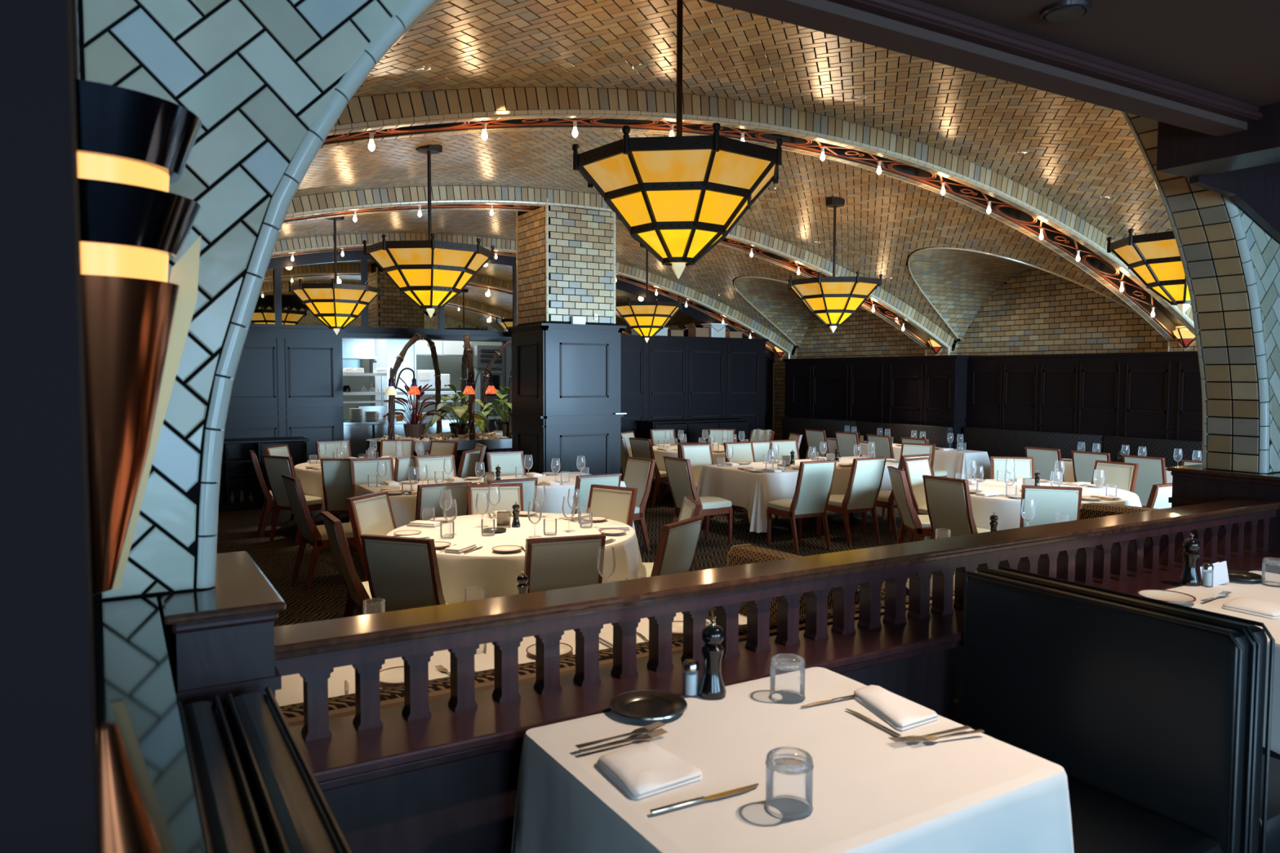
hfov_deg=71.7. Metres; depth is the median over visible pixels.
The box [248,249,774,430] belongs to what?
wall
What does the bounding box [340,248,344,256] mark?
light bulb
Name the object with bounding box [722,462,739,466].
napkin
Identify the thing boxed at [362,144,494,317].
chandelier
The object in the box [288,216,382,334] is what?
chandelier
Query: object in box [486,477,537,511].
dining chair
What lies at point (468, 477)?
plate
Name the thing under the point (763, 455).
tumbler
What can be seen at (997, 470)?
tumbler
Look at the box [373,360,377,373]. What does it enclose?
squeeze bottle
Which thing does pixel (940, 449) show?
napkin
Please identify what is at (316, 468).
napkin
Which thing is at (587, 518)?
plate
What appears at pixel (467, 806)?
wall
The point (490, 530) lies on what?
metal dish
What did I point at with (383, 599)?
tumbler
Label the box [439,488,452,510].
glass bowl
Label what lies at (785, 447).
dining chair
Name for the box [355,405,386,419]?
box
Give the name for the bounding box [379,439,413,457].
dining chair
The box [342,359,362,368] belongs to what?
backsplash
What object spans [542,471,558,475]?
plate
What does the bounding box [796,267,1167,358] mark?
wall
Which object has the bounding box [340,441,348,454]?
wine glass
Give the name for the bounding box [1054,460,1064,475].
glass bowl
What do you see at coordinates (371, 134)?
socket
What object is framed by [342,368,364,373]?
folded towels
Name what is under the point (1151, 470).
dining chair
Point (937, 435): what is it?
cushion
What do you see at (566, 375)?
pillar
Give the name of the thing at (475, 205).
lattice
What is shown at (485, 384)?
arch
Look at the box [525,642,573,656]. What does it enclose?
plate
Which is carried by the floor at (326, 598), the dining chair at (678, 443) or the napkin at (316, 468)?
the dining chair at (678, 443)
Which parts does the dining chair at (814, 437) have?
frame, rail, frame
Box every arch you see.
[387,333,442,439]
[460,333,475,450]
[481,340,511,432]
[506,369,511,438]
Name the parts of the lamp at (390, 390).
lamp shade, arm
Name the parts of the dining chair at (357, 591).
rail, frame, backrest, leg, frame, seat frame, seat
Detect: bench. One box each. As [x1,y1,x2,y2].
[177,686,352,852]
[960,565,1279,852]
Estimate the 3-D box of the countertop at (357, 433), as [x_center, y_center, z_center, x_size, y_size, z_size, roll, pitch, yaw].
[-4.046,0.271,15.959,3.500,0.800,1.100,-2,4,-31]
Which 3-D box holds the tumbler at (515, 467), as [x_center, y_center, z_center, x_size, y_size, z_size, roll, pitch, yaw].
[-1.312,0.498,9.653,0.095,0.111,0.095,-2,4,-31]
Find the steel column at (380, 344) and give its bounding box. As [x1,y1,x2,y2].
[369,338,386,418]
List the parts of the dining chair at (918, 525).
rail, frame, backrest, leg, frame, leg, seat frame, seat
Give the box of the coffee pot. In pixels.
[342,384,351,391]
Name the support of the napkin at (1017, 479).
on the tablecloth at (1007, 509)
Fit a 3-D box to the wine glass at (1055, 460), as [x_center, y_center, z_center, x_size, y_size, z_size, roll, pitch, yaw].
[4.345,0.478,9.172,0.097,0.247,0.096,-2,4,-31]
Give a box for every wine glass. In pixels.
[318,444,326,457]
[336,447,344,458]
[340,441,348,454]
[367,447,376,458]
[369,440,377,452]
[376,461,386,486]
[395,446,404,457]
[408,466,418,484]
[414,441,422,454]
[416,444,424,455]
[417,464,427,482]
[439,488,452,522]
[443,458,453,482]
[443,498,457,534]
[475,462,484,479]
[475,493,488,526]
[488,485,500,516]
[524,454,533,477]
[527,500,542,537]
[533,484,546,517]
[551,457,560,481]
[561,496,575,530]
[567,488,580,520]
[576,455,585,471]
[596,546,615,582]
[725,446,733,459]
[767,449,775,463]
[768,448,777,462]
[771,444,778,456]
[808,446,816,459]
[819,441,826,453]
[853,444,861,457]
[867,441,875,453]
[966,460,976,484]
[973,465,983,491]
[1004,458,1014,481]
[1004,469,1015,495]
[1021,498,1035,526]
[1049,471,1061,486]
[1054,460,1064,484]
[1093,469,1104,488]
[1137,446,1146,456]
[1173,448,1182,462]
[1191,450,1201,460]
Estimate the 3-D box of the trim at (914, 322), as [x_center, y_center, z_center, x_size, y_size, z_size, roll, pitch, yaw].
[-0.792,-1.999,11.271,13.743,1.889,0.512,-2,4,-31]
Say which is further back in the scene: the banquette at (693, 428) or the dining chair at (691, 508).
the banquette at (693, 428)
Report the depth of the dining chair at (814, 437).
15.00 m
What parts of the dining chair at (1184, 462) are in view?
rail, backrest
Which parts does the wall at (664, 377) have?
panel, panel, cornice, panel, panel, frame, chair rail, chair rail, panel, panel, panel, panel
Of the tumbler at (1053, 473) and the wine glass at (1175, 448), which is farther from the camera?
the wine glass at (1175, 448)
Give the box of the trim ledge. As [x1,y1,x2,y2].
[92,595,205,852]
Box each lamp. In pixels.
[384,367,397,395]
[395,367,420,394]
[462,368,475,394]
[474,368,497,394]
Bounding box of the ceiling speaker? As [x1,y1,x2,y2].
[1039,0,1091,22]
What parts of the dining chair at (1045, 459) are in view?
rail, frame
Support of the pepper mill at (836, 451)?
on the tablecloth at (753, 491)
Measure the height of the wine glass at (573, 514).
0.247 m
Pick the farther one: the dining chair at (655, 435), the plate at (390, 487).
the dining chair at (655, 435)
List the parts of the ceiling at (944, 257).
groin moulding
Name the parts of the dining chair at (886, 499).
leg, seat, seat frame, leg, leg, frame, backrest, rail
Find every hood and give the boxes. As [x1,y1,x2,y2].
[342,337,376,368]
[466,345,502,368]
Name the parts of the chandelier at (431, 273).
glass pane, glass pane, glass pane, glass pane, glass pane, glass pane, stem, glass pane, glass pane, glass pane, glass pane, glass pane, glass pane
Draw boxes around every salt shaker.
[683,658,698,697]
[1200,562,1213,586]
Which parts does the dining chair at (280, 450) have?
frame, leg, rail, backrest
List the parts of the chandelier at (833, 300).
glass pane, glass pane, glass pane, glass pane, stem, glass pane, glass pane, glass pane, glass pane, glass pane, glass pane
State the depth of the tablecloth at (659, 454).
13.09 m
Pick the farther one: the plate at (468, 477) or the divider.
the plate at (468, 477)
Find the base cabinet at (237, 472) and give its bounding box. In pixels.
[217,436,309,512]
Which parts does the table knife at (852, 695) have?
blade, handle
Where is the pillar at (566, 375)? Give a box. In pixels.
[506,198,626,475]
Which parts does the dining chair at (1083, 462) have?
frame, rail, frame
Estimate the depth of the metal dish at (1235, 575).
3.28 m
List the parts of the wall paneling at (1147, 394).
panel, panel, panel, cornice, chair rail, panel, panel, panel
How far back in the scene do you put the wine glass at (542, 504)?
6.96 m
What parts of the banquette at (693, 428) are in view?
cabinet door, cabinet door, cabinet door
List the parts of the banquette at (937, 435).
seat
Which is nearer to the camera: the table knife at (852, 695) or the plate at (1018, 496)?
the table knife at (852, 695)
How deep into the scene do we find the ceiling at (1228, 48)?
2.41 m
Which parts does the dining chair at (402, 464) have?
frame, backrest, rail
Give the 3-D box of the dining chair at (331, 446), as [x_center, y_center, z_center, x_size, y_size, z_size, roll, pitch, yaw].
[-4.037,0.707,11.964,0.470,0.990,0.652,-2,4,-38]
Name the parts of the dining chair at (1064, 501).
frame, rail, frame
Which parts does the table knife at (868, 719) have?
blade, handle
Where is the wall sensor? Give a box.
[571,315,585,324]
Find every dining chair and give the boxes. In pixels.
[248,449,275,537]
[262,455,334,545]
[263,444,312,525]
[281,474,364,590]
[315,440,351,515]
[320,457,364,519]
[320,511,375,617]
[345,491,395,615]
[349,457,395,551]
[360,533,450,613]
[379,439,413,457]
[394,454,434,482]
[413,454,456,480]
[415,481,471,520]
[428,440,457,462]
[456,448,481,478]
[466,483,524,515]
[474,443,486,476]
[485,450,525,476]
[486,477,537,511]
[524,533,605,593]
[571,473,622,514]
[586,484,637,527]
[620,431,666,497]
[620,436,662,502]
[622,456,655,551]
[629,437,667,507]
[636,496,701,578]
[649,428,675,492]
[650,515,703,577]
[662,456,733,544]
[677,442,711,514]
[680,443,734,526]
[708,428,735,444]
[723,441,777,519]
[737,440,771,512]
[749,430,774,454]
[766,460,836,553]
[768,439,799,460]
[788,432,802,450]
[804,429,829,458]
[817,457,886,546]
[835,431,862,457]
[862,453,931,540]
[866,434,894,458]
[882,442,935,519]
[887,466,932,543]
[900,437,946,477]
[901,457,933,542]
[922,475,990,539]
[990,456,1034,479]
[1019,484,1082,527]
[1024,446,1065,482]
[1071,450,1111,484]
[1091,460,1138,493]
[1121,454,1167,507]
[1146,483,1172,509]
[1181,459,1202,466]
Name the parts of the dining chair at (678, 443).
frame, rail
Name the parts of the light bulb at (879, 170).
bulb glass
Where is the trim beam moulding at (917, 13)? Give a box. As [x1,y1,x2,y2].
[826,0,1262,122]
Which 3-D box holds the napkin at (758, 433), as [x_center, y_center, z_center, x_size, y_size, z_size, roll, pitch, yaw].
[2.022,0.166,14.653,0.135,0.244,0.340,-3,5,-45]
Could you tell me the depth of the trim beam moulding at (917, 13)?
2.46 m
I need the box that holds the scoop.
[395,413,403,421]
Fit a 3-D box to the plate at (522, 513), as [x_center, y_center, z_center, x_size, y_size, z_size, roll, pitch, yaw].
[-0.912,0.695,7.043,0.187,0.019,0.187,-1,3,-15]
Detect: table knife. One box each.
[345,680,349,694]
[406,524,428,527]
[463,546,483,553]
[636,631,648,641]
[649,783,758,814]
[800,694,855,707]
[844,708,901,737]
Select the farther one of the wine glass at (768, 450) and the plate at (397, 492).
the wine glass at (768, 450)
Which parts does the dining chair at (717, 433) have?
rail, frame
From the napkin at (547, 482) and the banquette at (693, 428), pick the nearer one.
the napkin at (547, 482)
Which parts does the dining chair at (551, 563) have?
frame, rail, frame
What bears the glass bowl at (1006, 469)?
on the wine glass at (1006, 469)
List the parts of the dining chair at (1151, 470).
rail, frame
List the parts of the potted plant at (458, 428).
pot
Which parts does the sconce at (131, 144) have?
stem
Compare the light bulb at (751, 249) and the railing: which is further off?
the light bulb at (751, 249)
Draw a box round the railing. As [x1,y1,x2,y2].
[274,497,1279,742]
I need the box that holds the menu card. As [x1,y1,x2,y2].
[1200,560,1229,586]
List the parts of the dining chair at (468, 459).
frame, rail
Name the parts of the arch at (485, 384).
vine stem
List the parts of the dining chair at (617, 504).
frame, rail, frame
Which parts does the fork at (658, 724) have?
handle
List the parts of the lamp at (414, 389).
arm, lamp shade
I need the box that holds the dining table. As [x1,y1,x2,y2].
[746,512,872,533]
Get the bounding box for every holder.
[363,454,372,458]
[484,471,493,483]
[497,511,511,528]
[782,455,790,464]
[826,453,834,460]
[859,435,863,442]
[1022,478,1035,485]
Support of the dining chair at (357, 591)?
on the floor at (326, 598)
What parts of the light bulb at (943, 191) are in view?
bulb glass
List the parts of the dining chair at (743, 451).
frame, rail, backrest, frame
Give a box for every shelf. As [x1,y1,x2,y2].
[220,476,226,481]
[228,457,258,462]
[228,475,257,481]
[342,373,476,417]
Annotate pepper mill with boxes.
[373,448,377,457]
[495,465,500,479]
[511,502,520,527]
[516,570,528,594]
[698,616,726,699]
[790,449,795,464]
[834,447,839,462]
[989,512,998,531]
[1034,471,1039,485]
[1117,450,1122,462]
[1179,533,1200,586]
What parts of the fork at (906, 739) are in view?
handle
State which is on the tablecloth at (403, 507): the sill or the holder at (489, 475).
the holder at (489, 475)
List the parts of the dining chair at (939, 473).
backrest, rail, seat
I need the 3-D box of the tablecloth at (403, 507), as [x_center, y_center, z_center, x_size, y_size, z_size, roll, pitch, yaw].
[-1.516,0.918,9.175,2.782,0.671,1.374,-2,4,-31]
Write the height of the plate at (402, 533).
0.019 m
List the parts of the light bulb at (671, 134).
bulb glass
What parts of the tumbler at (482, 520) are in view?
glass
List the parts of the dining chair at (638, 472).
frame, seat, backrest, seat frame, rail, leg, frame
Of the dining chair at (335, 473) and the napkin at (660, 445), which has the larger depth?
the napkin at (660, 445)
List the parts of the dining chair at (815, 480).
leg, seat, leg, seat frame, frame, leg, backrest, rail, leg, frame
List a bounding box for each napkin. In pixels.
[306,460,320,462]
[311,466,320,470]
[344,456,356,458]
[380,455,392,457]
[381,488,405,492]
[382,480,399,485]
[400,533,430,538]
[404,488,417,494]
[408,520,442,527]
[444,542,476,553]
[447,476,463,481]
[474,653,493,671]
[492,510,506,518]
[525,472,542,476]
[541,480,559,485]
[563,512,589,520]
[595,742,702,799]
[597,524,629,530]
[599,631,639,648]
[604,537,613,543]
[655,444,670,446]
[662,448,677,451]
[715,613,746,625]
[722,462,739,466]
[743,467,763,471]
[751,428,772,440]
[763,468,782,472]
[768,459,782,462]
[814,456,826,460]
[853,684,937,731]
[938,448,954,450]
[958,478,976,483]
[975,491,999,496]
[1013,477,1024,482]
[1068,481,1090,486]
[1090,494,1119,500]
[1222,597,1279,619]
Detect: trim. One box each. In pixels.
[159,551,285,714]
[271,232,796,355]
[283,185,956,351]
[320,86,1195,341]
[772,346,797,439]
[783,355,977,449]
[924,337,957,355]
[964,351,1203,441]
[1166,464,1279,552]
[1167,325,1197,351]
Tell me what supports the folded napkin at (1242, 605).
on the tablecloth at (1255, 590)
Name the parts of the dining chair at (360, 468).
frame, rail, backrest, frame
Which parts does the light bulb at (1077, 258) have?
bulb glass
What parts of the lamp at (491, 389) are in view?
arm, lamp shade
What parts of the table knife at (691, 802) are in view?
handle, blade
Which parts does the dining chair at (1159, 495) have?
frame, rail, backrest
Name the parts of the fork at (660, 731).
handle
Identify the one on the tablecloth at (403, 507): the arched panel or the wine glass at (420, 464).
the wine glass at (420, 464)
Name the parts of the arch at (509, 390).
vine stem, vine stem, vine stem, vine stem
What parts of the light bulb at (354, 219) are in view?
bulb glass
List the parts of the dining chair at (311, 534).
rail, frame, backrest, leg, frame, leg, seat frame, seat, leg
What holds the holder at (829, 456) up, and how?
on the tablecloth at (753, 491)
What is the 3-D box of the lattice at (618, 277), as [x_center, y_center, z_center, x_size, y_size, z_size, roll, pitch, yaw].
[-2.834,-2.178,14.706,13.072,1.555,0.304,-2,4,-31]
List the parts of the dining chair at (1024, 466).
frame, rail, frame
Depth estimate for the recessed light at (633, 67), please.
6.15 m
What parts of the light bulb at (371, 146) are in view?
bulb glass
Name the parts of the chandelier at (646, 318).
glass pane, glass pane, glass pane, glass pane, glass pane, glass pane, stem, glass pane, glass pane, glass pane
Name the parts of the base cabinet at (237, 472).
cabinet door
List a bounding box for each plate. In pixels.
[305,465,320,468]
[379,666,404,684]
[380,486,399,489]
[387,490,403,494]
[393,529,421,536]
[400,480,419,484]
[429,516,453,522]
[434,541,451,548]
[464,476,482,479]
[492,545,521,552]
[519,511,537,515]
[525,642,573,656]
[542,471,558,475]
[582,516,607,521]
[600,528,626,535]
[671,621,683,635]
[736,462,751,464]
[737,466,753,469]
[750,469,766,472]
[838,463,852,466]
[888,459,899,462]
[967,478,986,481]
[968,489,981,493]
[1008,494,1021,498]
[1039,479,1049,482]
[1061,458,1071,461]
[1081,496,1101,500]
[1085,484,1106,487]
[1137,589,1195,604]
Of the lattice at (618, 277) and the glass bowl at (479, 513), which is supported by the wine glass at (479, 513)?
the glass bowl at (479, 513)
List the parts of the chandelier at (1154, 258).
glass pane, glass pane, glass pane, glass pane, glass pane, glass pane, glass pane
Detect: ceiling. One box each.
[276,0,1173,347]
[918,0,1279,106]
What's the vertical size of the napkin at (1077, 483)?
0.025 m
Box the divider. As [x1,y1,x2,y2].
[727,543,909,620]
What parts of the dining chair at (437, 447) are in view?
frame, backrest, rail, frame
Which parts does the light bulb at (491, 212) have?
bulb glass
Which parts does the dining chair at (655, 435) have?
frame, rail, backrest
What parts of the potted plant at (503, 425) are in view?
pot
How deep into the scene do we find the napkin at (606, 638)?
3.69 m
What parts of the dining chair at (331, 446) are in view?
frame, rail, backrest, frame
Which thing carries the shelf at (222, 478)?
attached to the base cabinet at (237, 472)
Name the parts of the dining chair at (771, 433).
backrest, frame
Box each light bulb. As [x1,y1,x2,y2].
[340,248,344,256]
[352,209,357,222]
[368,130,376,151]
[417,205,422,217]
[480,121,488,140]
[488,204,493,215]
[571,119,578,137]
[668,123,675,136]
[739,131,746,141]
[749,248,753,257]
[796,266,800,275]
[819,146,826,160]
[875,160,882,174]
[940,182,946,195]
[986,200,991,213]
[1039,227,1044,239]
[1075,249,1081,261]
[1119,280,1124,292]
[1150,306,1155,317]
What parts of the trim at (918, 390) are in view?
panel, panel, panel, chair rail, cornice, panel, panel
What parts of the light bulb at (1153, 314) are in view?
bulb glass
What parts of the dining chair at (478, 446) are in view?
rail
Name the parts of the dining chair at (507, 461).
frame, rail, frame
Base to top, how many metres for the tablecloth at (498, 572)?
0.575 m
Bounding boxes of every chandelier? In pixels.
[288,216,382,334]
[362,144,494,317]
[572,0,782,279]
[615,243,681,342]
[787,195,882,333]
[1106,228,1191,314]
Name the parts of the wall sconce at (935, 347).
glass pane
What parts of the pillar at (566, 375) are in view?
chair rail, panel, chair rail, panel, cornice, frame, frame, cornice, chair rail, chair rail, panel, panel, frame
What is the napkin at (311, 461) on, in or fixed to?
on the tablecloth at (311, 481)
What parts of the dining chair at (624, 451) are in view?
backrest, frame, leg, leg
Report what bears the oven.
on the floor at (326, 598)
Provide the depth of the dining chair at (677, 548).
5.53 m
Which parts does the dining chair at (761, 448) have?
backrest, rail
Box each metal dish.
[471,482,486,484]
[482,527,506,533]
[609,689,687,720]
[1227,569,1265,582]
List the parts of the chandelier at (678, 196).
glass pane, glass pane, glass pane, glass pane, glass pane, glass pane, stem, glass pane, glass pane, glass pane, glass pane, glass pane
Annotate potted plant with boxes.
[383,377,447,439]
[423,384,489,438]
[474,386,511,436]
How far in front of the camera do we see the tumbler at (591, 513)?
6.50 m
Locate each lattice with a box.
[271,247,772,349]
[284,204,925,343]
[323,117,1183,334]
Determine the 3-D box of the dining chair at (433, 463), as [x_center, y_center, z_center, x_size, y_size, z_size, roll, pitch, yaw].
[-2.152,0.840,9.736,0.470,0.990,0.652,-2,4,-33]
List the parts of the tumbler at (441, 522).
glass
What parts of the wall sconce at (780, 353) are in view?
glass pane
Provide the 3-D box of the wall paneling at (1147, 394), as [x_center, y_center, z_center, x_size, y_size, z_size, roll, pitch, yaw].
[7.121,0.166,11.154,0.350,2.222,7.140,-2,4,-31]
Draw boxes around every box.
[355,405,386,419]
[655,327,668,335]
[664,325,685,336]
[685,324,711,337]
[724,327,744,337]
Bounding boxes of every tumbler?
[309,454,317,464]
[363,598,385,614]
[367,474,377,486]
[401,482,412,494]
[422,506,435,520]
[434,471,444,482]
[440,520,454,538]
[464,586,484,601]
[475,643,486,654]
[480,518,494,536]
[515,466,524,477]
[543,518,556,535]
[560,471,569,482]
[577,508,591,524]
[579,511,592,528]
[717,457,724,466]
[763,454,770,463]
[764,746,813,818]
[765,462,773,472]
[769,653,805,703]
[777,460,785,470]
[935,528,951,538]
[996,470,1006,481]
[1005,484,1017,497]
[1053,472,1062,484]
[1055,513,1070,523]
[1105,484,1117,497]
[1261,557,1279,586]
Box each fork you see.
[435,664,450,674]
[574,720,665,748]
[578,728,667,753]
[888,725,971,742]
[909,728,984,742]
[1200,591,1231,601]
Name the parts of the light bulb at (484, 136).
bulb glass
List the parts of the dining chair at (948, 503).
frame, rail, backrest, frame, seat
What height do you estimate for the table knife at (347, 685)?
0.007 m
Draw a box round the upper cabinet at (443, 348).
[416,340,471,355]
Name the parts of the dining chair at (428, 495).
frame, rail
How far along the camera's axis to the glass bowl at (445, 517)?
6.18 m
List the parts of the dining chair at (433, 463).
frame, rail, frame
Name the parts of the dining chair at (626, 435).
rail, backrest, leg, leg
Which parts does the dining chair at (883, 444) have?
rail, frame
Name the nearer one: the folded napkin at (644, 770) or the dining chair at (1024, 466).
the folded napkin at (644, 770)
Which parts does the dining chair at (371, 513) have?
frame, rail, backrest, frame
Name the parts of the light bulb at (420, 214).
bulb glass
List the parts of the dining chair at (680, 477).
frame, leg, rail, backrest, frame, seat frame, leg, seat, leg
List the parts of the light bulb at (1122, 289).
bulb glass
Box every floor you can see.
[217,481,924,626]
[1262,746,1279,759]
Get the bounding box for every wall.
[0,0,100,852]
[77,0,1279,665]
[223,327,346,461]
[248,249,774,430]
[322,573,1279,852]
[342,341,502,419]
[503,332,768,473]
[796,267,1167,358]
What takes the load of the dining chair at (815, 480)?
on the floor at (326, 598)
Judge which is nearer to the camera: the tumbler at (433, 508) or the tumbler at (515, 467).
the tumbler at (433, 508)
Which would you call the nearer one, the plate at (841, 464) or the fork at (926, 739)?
the fork at (926, 739)
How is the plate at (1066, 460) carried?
on the tablecloth at (1068, 477)
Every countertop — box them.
[343,416,502,425]
[343,416,502,457]
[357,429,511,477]
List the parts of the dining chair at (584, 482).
frame, rail, frame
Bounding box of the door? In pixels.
[386,339,416,418]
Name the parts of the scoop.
handle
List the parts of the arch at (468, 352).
vine stem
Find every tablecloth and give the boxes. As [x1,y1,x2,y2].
[275,612,715,706]
[288,457,395,514]
[349,471,635,547]
[386,512,642,603]
[511,666,1074,852]
[652,444,725,484]
[696,456,898,533]
[805,437,990,479]
[906,568,997,591]
[924,479,1142,540]
[1062,460,1172,483]
[1165,570,1279,754]
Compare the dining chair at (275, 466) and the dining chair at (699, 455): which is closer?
the dining chair at (275, 466)
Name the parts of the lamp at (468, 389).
lamp shade, arm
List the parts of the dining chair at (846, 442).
frame, rail, frame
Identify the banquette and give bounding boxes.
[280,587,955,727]
[636,417,750,444]
[782,416,952,459]
[963,426,1202,467]
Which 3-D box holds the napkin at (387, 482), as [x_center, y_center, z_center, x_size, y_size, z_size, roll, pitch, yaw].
[-2.534,0.575,9.012,0.112,0.025,0.224,-2,4,-31]
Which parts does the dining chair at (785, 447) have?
frame, rail, frame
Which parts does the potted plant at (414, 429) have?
pot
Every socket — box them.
[368,132,373,139]
[482,123,486,129]
[573,120,577,127]
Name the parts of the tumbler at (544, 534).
glass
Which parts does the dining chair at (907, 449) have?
leg, frame, backrest, rail, frame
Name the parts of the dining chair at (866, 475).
leg, seat, leg, frame, seat frame, backrest, rail, leg, frame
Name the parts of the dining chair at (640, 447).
rail, backrest, frame, leg, seat frame, seat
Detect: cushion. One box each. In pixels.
[856,421,952,448]
[963,426,1104,460]
[1102,435,1202,467]
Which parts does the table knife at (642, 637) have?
blade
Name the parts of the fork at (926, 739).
handle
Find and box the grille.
[1044,5,1086,22]
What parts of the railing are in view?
rail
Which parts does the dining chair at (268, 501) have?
rail, backrest, leg, frame, leg, seat frame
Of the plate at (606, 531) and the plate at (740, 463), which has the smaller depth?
the plate at (606, 531)
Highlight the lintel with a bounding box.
[342,333,511,342]
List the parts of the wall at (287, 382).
panel, panel, chair rail, chair rail, cornice, panel, panel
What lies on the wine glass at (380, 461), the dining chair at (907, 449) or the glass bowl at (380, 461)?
the glass bowl at (380, 461)
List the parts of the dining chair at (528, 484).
rail, frame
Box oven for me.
[466,345,502,416]
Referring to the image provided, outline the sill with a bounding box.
[289,551,1279,791]
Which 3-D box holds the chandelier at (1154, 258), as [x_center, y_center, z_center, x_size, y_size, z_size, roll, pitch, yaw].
[4.453,-1.706,7.208,1.067,1.575,1.067,-2,4,-38]
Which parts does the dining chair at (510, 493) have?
frame, rail, frame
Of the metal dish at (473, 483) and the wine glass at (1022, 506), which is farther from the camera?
the metal dish at (473, 483)
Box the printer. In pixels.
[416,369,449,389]
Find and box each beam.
[703,0,1247,136]
[1156,102,1279,177]
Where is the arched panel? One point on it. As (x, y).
(1255, 190)
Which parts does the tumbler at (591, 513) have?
glass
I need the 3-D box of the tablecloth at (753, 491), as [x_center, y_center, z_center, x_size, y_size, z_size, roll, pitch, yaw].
[2.191,0.814,11.256,2.882,0.672,1.444,-2,4,-31]
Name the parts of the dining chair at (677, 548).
frame, rail, frame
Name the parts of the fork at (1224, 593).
handle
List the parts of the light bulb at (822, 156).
bulb glass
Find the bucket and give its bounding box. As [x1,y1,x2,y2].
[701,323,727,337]
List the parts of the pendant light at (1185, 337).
glass pane, glass pane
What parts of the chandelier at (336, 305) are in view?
glass pane, glass pane, glass pane, glass pane, glass pane, stem, glass pane, glass pane, glass pane, glass pane, glass pane, glass pane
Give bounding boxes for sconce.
[71,0,201,595]
[773,346,784,358]
[928,339,942,354]
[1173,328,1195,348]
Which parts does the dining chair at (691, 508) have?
seat, backrest, rail, frame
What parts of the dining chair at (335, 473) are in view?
frame, backrest, seat frame, rail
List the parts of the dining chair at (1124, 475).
frame, rail, frame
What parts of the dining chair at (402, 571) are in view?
frame, rail, frame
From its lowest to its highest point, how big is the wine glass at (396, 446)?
0.247 m
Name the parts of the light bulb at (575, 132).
bulb glass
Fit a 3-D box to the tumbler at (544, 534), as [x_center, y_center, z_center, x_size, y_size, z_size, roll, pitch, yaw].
[-0.626,0.701,6.171,0.095,0.111,0.095,-2,4,-31]
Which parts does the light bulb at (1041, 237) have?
bulb glass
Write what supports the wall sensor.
on the pillar at (566, 375)
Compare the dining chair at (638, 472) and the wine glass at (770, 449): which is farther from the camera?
the wine glass at (770, 449)
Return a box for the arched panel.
[1189,161,1279,242]
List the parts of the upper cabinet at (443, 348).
cupboard door, cupboard door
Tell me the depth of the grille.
2.24 m
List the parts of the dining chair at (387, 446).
frame, rail, frame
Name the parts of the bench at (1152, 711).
seat, seat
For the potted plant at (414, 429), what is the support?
on the dining table at (495, 441)
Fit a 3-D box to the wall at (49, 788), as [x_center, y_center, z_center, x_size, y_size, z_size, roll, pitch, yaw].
[-0.631,-0.288,0.615,0.398,1.360,0.130,-2,4,-31]
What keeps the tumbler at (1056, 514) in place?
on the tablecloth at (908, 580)
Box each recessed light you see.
[409,66,431,72]
[631,62,648,70]
[851,93,866,99]
[1017,150,1031,155]
[1099,195,1113,199]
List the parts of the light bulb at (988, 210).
bulb glass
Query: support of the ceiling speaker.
attached to the ceiling at (1228, 48)
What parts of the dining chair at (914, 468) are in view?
frame, leg, rail, backrest, seat, frame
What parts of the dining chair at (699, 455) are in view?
frame, rail, backrest, frame, leg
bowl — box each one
[349,408,362,410]
[376,461,386,477]
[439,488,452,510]
[443,458,453,473]
[443,498,457,521]
[475,493,488,514]
[488,485,500,506]
[524,454,533,469]
[527,500,542,524]
[533,484,546,505]
[551,457,560,473]
[561,496,575,518]
[567,488,580,509]
[966,460,976,475]
[973,465,983,481]
[1004,458,1014,473]
[1004,469,1015,485]
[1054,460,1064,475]
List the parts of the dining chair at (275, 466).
frame, leg, rail, backrest, frame, leg, seat frame, seat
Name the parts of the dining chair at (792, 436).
backrest, rail, frame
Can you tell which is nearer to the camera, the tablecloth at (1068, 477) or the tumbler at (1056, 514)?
the tumbler at (1056, 514)
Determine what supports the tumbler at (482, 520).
on the tablecloth at (498, 572)

